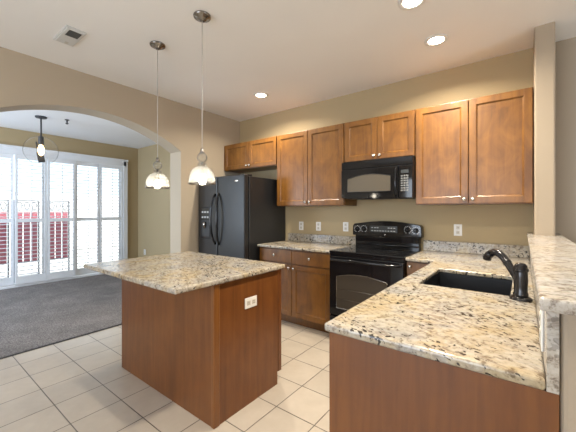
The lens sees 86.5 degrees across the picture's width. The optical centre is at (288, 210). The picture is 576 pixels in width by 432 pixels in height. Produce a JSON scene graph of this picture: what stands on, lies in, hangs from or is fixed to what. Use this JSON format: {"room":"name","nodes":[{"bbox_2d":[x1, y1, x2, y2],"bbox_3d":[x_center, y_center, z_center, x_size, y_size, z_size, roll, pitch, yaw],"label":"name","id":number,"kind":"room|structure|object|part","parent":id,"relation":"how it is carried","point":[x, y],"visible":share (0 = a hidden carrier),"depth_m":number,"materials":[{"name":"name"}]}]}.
{"room":"kitchen","nodes":[
{"label":"kitchen","id":0,"kind":"room"},
{"bbox_2d":[0,127,137,258],"bbox_3d":[-5.015,-0.093,4.973,0.150,2.850,5.101,0,0,37],"label":"wall","id":1,"kind":"structure","parent":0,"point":[8,136],"depth_m":6.34,"materials":[{"name":"beige paint"}]},
{"bbox_2d":[0,144,127,289],"bbox_3d":[-4.435,0.108,5.636,0.234,2.423,2.840,0,0,37],"label":"plantation shutters","id":2,"kind":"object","parent":1,"relation":"attached to","point":[6,149],"depth_m":5.72,"materials":[{"name":"white paint"}]},
{"bbox_3d":[-4.824,0.157,5.065,0.066,2.220,0.426,0,0,37],"label":"shutter panel","id":3,"kind":"part","parent":2,"relation":"part of","materials":[{"name":"white wood"}]},
{"bbox_3d":[-4.519,0.157,5.389,0.066,2.220,0.441,0,0,37],"label":"shutter panel","id":4,"kind":"part","parent":2,"relation":"part of","materials":[{"name":"white wood"}]},
{"bbox_3d":[-4.497,-0.376,5.372,0.010,0.975,0.010,0,0,37],"label":"tilt rod","id":5,"kind":"part","parent":2,"relation":"part of","materials":[{"name":"white paint"}]},
{"bbox_3d":[-4.497,0.677,5.372,0.010,0.880,0.010,0,0,37],"label":"tilt rod","id":6,"kind":"part","parent":2,"relation":"part of","materials":[{"name":"white paint"}]},
{"bbox_3d":[-4.247,0.157,5.744,0.066,2.220,0.436,0,0,37],"label":"shutter panel","id":7,"kind":"part","parent":2,"relation":"part of","materials":[{"name":"white wood"}]},
{"bbox_3d":[-4.225,-0.376,5.727,0.010,0.975,0.010,0,0,37],"label":"tilt rod","id":8,"kind":"part","parent":2,"relation":"part of","materials":[{"name":"white paint"}]},
{"bbox_3d":[-4.225,0.677,5.727,0.010,0.880,0.010,0,0,37],"label":"tilt rod","id":9,"kind":"part","parent":2,"relation":"part of","materials":[{"name":"white paint"}]},
{"bbox_3d":[-4.014,0.157,6.123,0.066,2.220,0.431,0,0,37],"label":"shutter panel","id":10,"kind":"part","parent":2,"relation":"part of","materials":[{"name":"white wood"}]},
{"bbox_3d":[-3.739,0.157,6.482,0.066,2.220,0.456,0,0,37],"label":"shutter panel","id":11,"kind":"part","parent":2,"relation":"part of","materials":[{"name":"white wood"}]},
{"bbox_3d":[-3.717,-0.376,6.465,0.010,0.975,0.010,0,0,37],"label":"tilt rod","id":12,"kind":"part","parent":2,"relation":"part of","materials":[{"name":"white paint"}]},
{"bbox_3d":[-3.717,0.677,6.465,0.010,0.880,0.010,0,0,37],"label":"tilt rod","id":13,"kind":"part","parent":2,"relation":"part of","materials":[{"name":"white paint"}]},
{"bbox_2d":[0,47,239,253],"bbox_3d":[-2.945,-0.093,2.312,0.253,2.850,6.792,0,0,37],"label":"wall","id":14,"kind":"structure","parent":0,"point":[27,82],"depth_m":3.77,"materials":[{"name":"beige paint"}]},
{"bbox_2d":[0,320,328,431],"bbox_3d":[0.482,1.392,-0.217,8.470,0.120,6.941,0,0,37],"label":"floor","id":15,"kind":"structure","parent":0,"point":[79,384],"depth_m":2.21,"materials":[{"name":"tile"}]},
{"bbox_2d":[0,324,121,358],"bbox_3d":[-2.114,1.337,3.356,0.016,0.030,1.980,0,0,37],"label":"trim","id":16,"kind":"structure","parent":15,"relation":"on","point":[118,324],"depth_m":3.07,"materials":[{"name":"grey metal"}]},
{"bbox_2d":[122,269,280,428],"bbox_3d":[-0.731,0.892,2.498,1.220,0.879,0.677,0,0,37],"label":"kitchen island","id":17,"kind":"object","parent":15,"relation":"on","point":[212,356],"visible":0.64,"depth_m":2.10,"materials":[{"name":"red wood"}]},
{"bbox_3d":[-0.943,0.892,2.245,1.188,0.879,0.005,0,0,37],"label":"panel","id":18,"kind":"part","parent":17,"relation":"part of","materials":[{"name":"red wood"}]},
{"bbox_2d":[84,251,284,294],"bbox_3d":[-0.814,0.436,2.398,1.262,0.033,0.962,0,0,37],"label":"island countertop","id":19,"kind":"structure","parent":17,"relation":"on","point":[181,272],"depth_m":2.18,"materials":[{"name":"beige stone"}]},
{"bbox_3d":[-0.449,0.892,1.886,0.029,0.879,0.047,0,0,37],"label":"corner moulding","id":20,"kind":"part","parent":17,"relation":"part of","materials":[{"name":"brown wood"}]},
{"bbox_3d":[-0.252,0.892,2.138,0.005,0.879,0.630,0,0,37],"label":"panel","id":21,"kind":"part","parent":17,"relation":"part of","materials":[{"name":"red wood"}]},
{"bbox_2d":[245,295,256,308],"bbox_3d":[-0.258,0.634,2.118,0.009,0.072,0.115,0,0,37],"label":"wall outlet","id":22,"kind":"object","parent":17,"relation":"attached to","point":[250,302],"visible":1,"depth_m":2.11,"materials":[{"name":"white plastic"}]},
{"bbox_2d":[199,173,284,260],"bbox_3d":[-0.672,0.440,4.281,0.912,1.785,0.888,0,0,37],"label":"refrigerator","id":23,"kind":"object","parent":15,"relation":"on","point":[238,213],"visible":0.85,"depth_m":3.94,"materials":[{"name":"black metal"}]},
{"bbox_3d":[-1.129,0.170,4.168,0.210,0.425,0.013,0,0,37],"label":"dispenser panel","id":24,"kind":"part","parent":23,"relation":"part of","materials":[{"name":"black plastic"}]},
{"bbox_3d":[-1.074,0.390,4.172,0.406,1.665,0.070,0,0,37],"label":"freezer door","id":25,"kind":"part","parent":23,"relation":"part of","materials":[{"name":"black metal"}]},
{"bbox_3d":[-0.990,0.115,4.019,0.092,0.679,0.029,0,0,-30],"label":"handle","id":26,"kind":"part","parent":23,"relation":"part of","materials":[{"name":"black plastic"}]},
{"bbox_3d":[-0.915,0.115,3.962,0.029,0.679,0.092,0,0,15],"label":"handle","id":27,"kind":"part","parent":23,"relation":"part of","materials":[{"name":"black plastic"}]},
{"bbox_3d":[-0.709,0.390,3.893,0.498,1.665,0.070,0,0,37],"label":"door","id":28,"kind":"part","parent":23,"relation":"part of","materials":[{"name":"black metal"}]},
{"bbox_2d":[260,247,329,332],"bbox_3d":[0.220,0.891,3.755,1.020,0.882,0.647,0,0,37],"label":"base cabinet","id":29,"kind":"object","parent":15,"relation":"on","point":[305,277],"visible":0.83,"depth_m":3.43,"materials":[{"name":"brown wood"}]},
{"bbox_3d":[-0.156,0.539,3.683,0.495,0.150,0.020,0,0,37],"label":"drawer","id":30,"kind":"part","parent":29,"relation":"part of","materials":[{"name":"brown wood"}]},
{"bbox_3d":[-0.156,0.923,3.683,0.495,0.594,0.020,0,0,37],"label":"door","id":31,"kind":"part","parent":29,"relation":"part of","materials":[{"name":"brown wood"}]},
{"bbox_2d":[257,233,355,252],"bbox_3d":[0.216,0.382,3.754,1.029,0.132,0.654,0,0,37],"label":"countertop","id":32,"kind":"structure","parent":29,"relation":"on","point":[296,241],"depth_m":3.77,"materials":[{"name":"beige stone"}]},
{"bbox_3d":[0.245,0.539,3.376,0.503,0.150,0.020,0,0,37],"label":"drawer","id":33,"kind":"part","parent":29,"relation":"part of","materials":[{"name":"brown wood"}]},
{"bbox_3d":[0.245,0.923,3.376,0.503,0.594,0.020,0,0,37],"label":"door","id":34,"kind":"part","parent":29,"relation":"part of","materials":[{"name":"brown wood"}]},
{"bbox_2d":[329,221,423,319],"bbox_3d":[0.901,0.726,3.171,0.772,1.212,0.714,0,0,37],"label":"range","id":35,"kind":"object","parent":15,"relation":"on","point":[360,271],"visible":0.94,"depth_m":3.07,"materials":[{"name":"black metal"}]},
{"bbox_3d":[0.694,0.809,2.955,0.527,0.362,0.007,0,0,37],"label":"window trim","id":36,"kind":"part","parent":35,"relation":"part of","materials":[{"name":"black glass"}]},
{"bbox_3d":[0.703,0.495,2.913,0.712,0.029,0.063,0,0,37],"label":"handle","id":37,"kind":"part","parent":35,"relation":"part of","materials":[{"name":"black metal"}]},
{"bbox_3d":[0.730,0.765,2.948,0.752,0.603,0.030,0,0,37],"label":"oven door","id":38,"kind":"part","parent":35,"relation":"part of","materials":[{"name":"black metal"}]},
{"bbox_2d":[329,245,420,258],"bbox_3d":[0.899,0.422,3.168,0.756,0.021,0.588,0,0,37],"label":"cooktop","id":39,"kind":"object","parent":35,"relation":"in","point":[361,251],"depth_m":3.07,"materials":[{"name":"black glass"}]},
{"bbox_2d":[407,261,429,275],"bbox_3d":[1.326,0.891,2.908,0.229,0.882,0.647,0,0,37],"label":"base cabinet","id":40,"kind":"object","parent":15,"relation":"on","point":[412,267],"visible":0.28,"depth_m":2.70,"materials":[{"name":"brown wood"}]},
{"bbox_2d":[329,332,558,431],"bbox_3d":[1.143,0.891,1.915,0.654,0.882,2.443,0,0,37],"label":"base cabinet","id":41,"kind":"object","parent":15,"relation":"on","point":[373,387],"visible":0.4,"depth_m":0.95,"materials":[{"name":"red wood"}]},
{"bbox_2d":[325,240,559,394],"bbox_3d":[1.043,0.336,1.987,0.900,0.224,2.455,0,0,37],"label":"countertop","id":42,"kind":"structure","parent":41,"relation":"on","point":[495,335],"depth_m":1.15,"materials":[{"name":"beige stone"}]},
{"bbox_2d":[423,272,512,295],"bbox_3d":[1.089,0.550,1.858,0.470,0.204,0.605,0,0,37],"label":"sink","id":43,"kind":"object","parent":42,"relation":"in","point":[465,282],"visible":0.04,"depth_m":2.07,"materials":[{"name":"black metal"}]},
{"bbox_2d":[483,249,532,301],"bbox_3d":[1.102,0.310,1.542,0.095,0.216,0.291,0,0,3],"label":"faucet","id":44,"kind":"object","parent":42,"relation":"on","point":[518,272],"visible":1,"depth_m":1.44,"materials":[{"name":"black metal"}]},
{"bbox_3d":[1.091,0.279,1.543,0.038,0.155,0.203,0,0,-4],"label":"spout","id":45,"kind":"part","parent":44,"relation":"part of","materials":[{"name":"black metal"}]},
{"bbox_3d":[1.097,0.267,1.446,0.062,0.040,0.062,0,0,37],"label":"handle","id":46,"kind":"part","parent":44,"relation":"part of","materials":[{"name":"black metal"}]},
{"bbox_2d":[539,310,543,351],"bbox_3d":[0.720,0.332,0.872,0.009,0.115,0.072,0,0,37],"label":"wall outlet","id":47,"kind":"object","parent":42,"relation":"attached to","point":[541,313],"visible":0.88,"depth_m":0.84,"materials":[{"name":"white plastic"}]},
{"bbox_2d":[0,0,575,148],"bbox_3d":[-0.852,-1.473,0.804,11.830,0.150,6.941,0,0,37],"label":"ceiling","id":48,"kind":"structure","parent":0,"point":[298,53],"depth_m":2.64,"materials":[{"name":"paint"}]},
{"bbox_2d":[22,115,58,162],"bbox_3d":[-3.691,-1.055,4.572,0.420,0.686,0.420,0,0,37],"label":"pendant","id":49,"kind":"object","parent":48,"relation":"hanging from","point":[40,149],"visible":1,"depth_m":4.55,"materials":[{"name":"grey metal"}]},
{"bbox_3d":[-3.691,-0.911,4.572,0.420,0.368,0.420,0,0,37],"label":"globe","id":50,"kind":"part","parent":49,"relation":"part of","materials":[{"name":"clear glass"}]},
{"bbox_3d":[-3.691,-1.238,4.572,0.021,0.280,0.022,0,0,37],"label":"stem","id":51,"kind":"part","parent":49,"relation":"part of","materials":[{"name":"grey metal"}]},
{"bbox_2d":[38,136,43,144],"bbox_3d":[-3.691,-1.043,4.572,0.072,0.130,0.072,0,0,37],"label":"socket","id":52,"kind":"object","parent":49,"relation":"attached to","point":[40,138],"depth_m":4.55,"materials":[{"name":"grey metal"}]},
{"bbox_3d":[-3.691,-0.898,4.572,0.080,0.168,0.080,0,0,37],"label":"bulb","id":53,"kind":"part","parent":49,"relation":"part of","materials":[{"name":"white glass"}]},
{"bbox_2d":[53,25,86,46],"bbox_3d":[-1.786,-1.419,2.504,0.320,0.018,0.145,0,0,37],"label":"ceiling vent","id":54,"kind":"object","parent":48,"relation":"in","point":[69,35],"visible":1,"depth_m":2.48,"materials":[{"name":"white metal"}]},
{"bbox_2d":[65,30,81,38],"bbox_3d":[-1.726,-1.412,2.461,0.107,0.002,0.086,0,0,37],"label":"grille","id":55,"kind":"object","parent":54,"relation":"attached to","point":[74,34],"depth_m":2.46,"materials":[{"name":"grey metal"}]},
{"bbox_2d":[145,41,169,188],"bbox_3d":[-1.126,-0.809,2.637,0.197,1.238,0.197,0,0,37],"label":"pendant lamp","id":56,"kind":"object","parent":48,"relation":"hanging from","point":[157,45],"visible":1,"depth_m":2.63,"materials":[{"name":"frosted white glass"},{"name":"dark chrome"}]},
{"bbox_2d":[156,169,158,180],"bbox_3d":[-1.126,-0.308,2.637,0.026,0.100,0.026,0,0,37],"label":"socket","id":57,"kind":"object","parent":56,"relation":"attached to","point":[157,171],"depth_m":2.63,"materials":[{"name":"silver metal"}]},
{"bbox_3d":[-1.126,-0.308,2.637,0.194,0.233,0.194,0,0,37],"label":"lamp shade","id":58,"kind":"part","parent":56,"relation":"part of","materials":[{"name":"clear glass"}]},
{"bbox_3d":[-1.126,-0.915,2.637,0.006,0.945,0.006,0,0,37],"label":"cord","id":59,"kind":"part","parent":56,"relation":"part of","materials":[{"name":"grey plastic"}]},
{"bbox_3d":[-1.126,-0.224,2.637,0.060,0.069,0.060,0,0,37],"label":"bulb","id":60,"kind":"part","parent":56,"relation":"part of","materials":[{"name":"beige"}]},
{"bbox_2d":[188,10,215,184],"bbox_3d":[-0.632,-0.809,2.247,0.197,1.238,0.197,0,0,37],"label":"pendant lamp","id":61,"kind":"object","parent":48,"relation":"hanging from","point":[201,16],"visible":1,"depth_m":2.23,"materials":[{"name":"frosted white glass"},{"name":"dark chrome"}]},
{"bbox_2d":[200,161,203,174],"bbox_3d":[-0.632,-0.308,2.247,0.026,0.100,0.026,0,0,37],"label":"socket","id":62,"kind":"object","parent":61,"relation":"attached to","point":[202,165],"depth_m":2.24,"materials":[{"name":"silver metal"}]},
{"bbox_3d":[-0.632,-0.308,2.247,0.194,0.233,0.194,0,0,37],"label":"lamp shade","id":63,"kind":"part","parent":61,"relation":"part of","materials":[{"name":"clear glass"}]},
{"bbox_3d":[-0.632,-0.224,2.247,0.060,0.069,0.060,0,0,37],"label":"bulb","id":64,"kind":"part","parent":61,"relation":"part of","materials":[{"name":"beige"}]},
{"bbox_3d":[-0.632,-0.915,2.247,0.006,0.945,0.006,0,0,37],"label":"cord","id":65,"kind":"part","parent":61,"relation":"part of","materials":[{"name":"grey plastic"}]},
{"bbox_2d":[254,92,267,97],"bbox_3d":[-0.338,-1.424,3.791,0.184,0.008,0.184,0,0,37],"label":"recessed light","id":66,"kind":"object","parent":48,"relation":"in","point":[258,94],"visible":1,"depth_m":3.79,"materials":[{"name":"white plastic"}]},
{"bbox_2d":[398,0,425,9],"bbox_3d":[0.843,-1.424,2.088,0.184,0.008,0.184,0,0,37],"label":"recessed light","id":67,"kind":"object","parent":48,"relation":"in","point":[402,4],"visible":1,"depth_m":2.12,"materials":[{"name":"beige glass"}]},
{"bbox_2d":[424,34,447,45],"bbox_3d":[1.237,-1.424,2.568,0.184,0.008,0.184,0,0,37],"label":"recessed light","id":68,"kind":"object","parent":48,"relation":"in","point":[438,39],"visible":1,"depth_m":2.56,"materials":[{"name":"beige"}]},
{"bbox_2d":[138,37,575,258],"bbox_3d":[1.212,-0.118,3.500,11.830,2.900,0.150,0,0,37],"label":"wall","id":69,"kind":"structure","parent":0,"point":[508,224],"depth_m":3.22,"materials":[{"name":"beige paint"}]},
{"bbox_2d":[224,136,276,172],"bbox_3d":[-0.477,-0.791,4.469,1.038,0.390,0.362,0,0,37],"label":"upper cabinet","id":70,"kind":"object","parent":69,"relation":"attached to","point":[260,154],"visible":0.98,"depth_m":4.33,"materials":[{"name":"brown wood"}]},
{"bbox_3d":[-0.768,-0.791,4.512,0.509,0.374,0.020,0,0,37],"label":"door","id":71,"kind":"part","parent":70,"relation":"part of","materials":[{"name":"brown wood"}]},
{"bbox_3d":[-0.359,-0.791,4.199,0.509,0.374,0.020,0,0,37],"label":"door","id":72,"kind":"part","parent":70,"relation":"part of","materials":[{"name":"brown wood"}]},
{"bbox_2d":[299,222,302,229],"bbox_3d":[0.175,0.211,4.193,0.072,0.115,0.009,0,0,37],"label":"wall outlet","id":73,"kind":"object","parent":69,"relation":"attached to","point":[300,223],"visible":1,"depth_m":4.19,"materials":[{"name":"white plastic"}]},
{"bbox_2d":[277,123,356,205],"bbox_3d":[0.326,-0.520,3.855,0.980,0.931,0.362,0,0,37],"label":"upper cabinet","id":74,"kind":"object","parent":69,"relation":"attached to","point":[309,162],"visible":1,"depth_m":3.70,"materials":[{"name":"brown wood"}]},
{"bbox_3d":[0.046,-0.520,3.889,0.480,0.915,0.020,0,0,37],"label":"door","id":75,"kind":"part","parent":74,"relation":"part of","materials":[{"name":"brown wood"}]},
{"bbox_3d":[0.432,-0.520,3.593,0.480,0.915,0.020,0,0,37],"label":"door","id":76,"kind":"part","parent":74,"relation":"part of","materials":[{"name":"brown wood"}]},
{"bbox_2d":[316,222,320,230],"bbox_3d":[0.394,0.209,4.026,0.072,0.115,0.009,0,0,37],"label":"wall outlet","id":77,"kind":"object","parent":69,"relation":"attached to","point":[318,224],"visible":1,"depth_m":4.02,"materials":[{"name":"white plastic"}]},
{"bbox_2d":[288,233,355,244],"bbox_3d":[0.407,0.367,4.004,1.029,0.102,0.025,0,0,37],"label":"backsplash","id":78,"kind":"structure","parent":69,"relation":"attached to","point":[349,240],"depth_m":3.95,"materials":[{"name":"beige stone"}]},
{"bbox_2d":[343,222,347,230],"bbox_3d":[0.708,0.202,3.786,0.072,0.115,0.009,0,0,37],"label":"wall outlet","id":79,"kind":"object","parent":69,"relation":"attached to","point":[345,224],"visible":1,"depth_m":3.78,"materials":[{"name":"white plastic"}]},
{"bbox_2d":[345,109,415,161],"bbox_3d":[1.018,-0.758,3.325,0.760,0.456,0.362,0,0,37],"label":"upper cabinet","id":80,"kind":"object","parent":69,"relation":"attached to","point":[391,135],"visible":0.91,"depth_m":3.17,"materials":[{"name":"brown wood"}]},
{"bbox_3d":[0.782,-0.758,3.325,0.370,0.440,0.020,0,0,37],"label":"door","id":81,"kind":"part","parent":80,"relation":"part of","materials":[{"name":"brown wood"}]},
{"bbox_2d":[341,155,415,199],"bbox_3d":[0.992,-0.322,3.290,0.756,0.412,0.447,0,0,37],"label":"microwave","id":82,"kind":"object","parent":80,"relation":"attached to","point":[394,177],"visible":0.99,"depth_m":3.11,"materials":[{"name":"black plastic"}]},
{"bbox_3d":[0.828,-0.286,3.187,0.476,0.190,0.006,0,0,37],"label":"window trim","id":83,"kind":"part","parent":82,"relation":"part of","materials":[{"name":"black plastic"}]},
{"bbox_3d":[0.837,-0.278,3.201,0.618,0.324,0.029,0,0,37],"label":"door","id":84,"kind":"part","parent":82,"relation":"part of","materials":[{"name":"black plastic"}]},
{"bbox_3d":[1.048,-0.285,2.998,0.020,0.296,0.052,0,0,37],"label":"handle","id":85,"kind":"part","parent":82,"relation":"part of","materials":[{"name":"black plastic"}]},
{"bbox_3d":[1.139,-0.280,2.971,0.134,0.320,0.027,0,0,37],"label":"control panel","id":86,"kind":"part","parent":82,"relation":"part of","materials":[{"name":"black plastic"}]},
{"bbox_3d":[1.081,-0.758,3.097,0.370,0.440,0.020,0,0,37],"label":"door","id":87,"kind":"part","parent":80,"relation":"part of","materials":[{"name":"brown wood"}]},
{"bbox_2d":[454,224,461,235],"bbox_3d":[1.682,0.195,3.040,0.072,0.115,0.009,0,0,37],"label":"wall outlet","id":88,"kind":"object","parent":69,"relation":"attached to","point":[457,227],"visible":1,"depth_m":3.04,"materials":[{"name":"white plastic"}]},
{"bbox_2d":[416,87,533,204],"bbox_3d":[1.678,-0.520,2.820,0.898,0.931,0.362,0,0,37],"label":"upper cabinet","id":89,"kind":"object","parent":69,"relation":"attached to","point":[480,150],"visible":1,"depth_m":2.66,"materials":[{"name":"brown wood"}]},
{"bbox_3d":[1.415,-0.520,2.841,0.439,0.915,0.020,0,0,37],"label":"door","id":90,"kind":"part","parent":89,"relation":"part of","materials":[{"name":"brown wood"}]},
{"bbox_3d":[1.768,-0.520,2.571,0.439,0.915,0.020,0,0,37],"label":"door","id":91,"kind":"part","parent":89,"relation":"part of","materials":[{"name":"brown wood"}]},
{"bbox_2d":[424,240,528,257],"bbox_3d":[1.772,0.365,2.959,0.874,0.106,0.025,0,0,37],"label":"backsplash","id":92,"kind":"structure","parent":69,"relation":"attached to","point":[522,251],"depth_m":2.94,"materials":[{"name":"beige stone"}]},
{"bbox_2d":[533,22,554,235],"bbox_3d":[2.087,-0.068,2.508,0.124,2.800,0.401,0,0,37],"label":"wall pillar","id":93,"kind":"structure","parent":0,"point":[544,35],"depth_m":2.35,"materials":[{"name":"beige paint"}]},
{"bbox_2d":[559,314,575,431],"bbox_3d":[1.346,0.777,1.539,0.123,1.109,2.080,0,0,37],"label":"wall","id":94,"kind":"structure","parent":0,"point":[567,396],"depth_m":0.74,"materials":[{"name":"beige paint"}]},
{"bbox_2d":[527,232,575,315],"bbox_3d":[1.419,0.207,1.629,0.217,0.030,2.568,0,0,37],"label":"bar","id":95,"kind":"object","parent":94,"relation":"on","point":[553,258],"visible":0.92,"depth_m":0.96,"materials":[{"name":"stone"}]},
{"bbox_3d":[-3.698,1.482,4.053,3.360,0.099,5.241,0,0,37],"label":"floor","id":96,"kind":"structure","parent":0,"visible":0},
{"bbox_2d":[0,274,121,357],"bbox_3d":[-3.641,1.376,4.009,3.201,0.112,4.937,0,0,37],"label":"carpet","id":97,"kind":"object","parent":96,"relation":"on","point":[31,316],"visible":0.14,"depth_m":4.04,"materials":[{"name":"grey carpet"}]},
{"label":"outside","id":98,"kind":"structure","parent":0,"visible":0},
{"bbox_2d":[0,246,117,283],"bbox_3d":[-7.340,1.507,9.396,8.920,0.150,22.000,0,0,37],"label":"ground","id":99,"kind":"structure","parent":98,"point":[110,247],"depth_m":8.42,"materials":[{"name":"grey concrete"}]},
{"bbox_2d":[0,199,8,277],"bbox_3d":[-5.599,0.611,5.847,0.040,1.642,0.404,0,0,37],"label":"screen","id":100,"kind":"object","parent":99,"relation":"on","point":[4,214],"visible":0.74,"depth_m":5.95,"materials":[{"name":"red"}]},
{"bbox_2d":[14,200,39,282],"bbox_3d":[-5.311,0.611,6.223,0.040,1.642,0.404,0,0,37],"label":"screen","id":101,"kind":"object","parent":99,"relation":"on","point":[34,224],"visible":0.69,"depth_m":6.22,"materials":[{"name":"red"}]},
{"bbox_2d":[0,192,117,254],"bbox_3d":[-8.579,0.432,10.345,0.200,2.000,22.000,0,0,37],"label":"wall","id":102,"kind":"structure","parent":99,"relation":"on","point":[87,201],"depth_m":11.36,"materials":[{"name":"paint"}]},
{"bbox_2d":[50,201,69,269],"bbox_3d":[-4.987,0.611,6.647,0.040,1.642,0.404,0,0,37],"label":"screen","id":103,"kind":"object","parent":99,"relation":"on","point":[65,223],"visible":0.56,"depth_m":6.65,"materials":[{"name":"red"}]}
]}

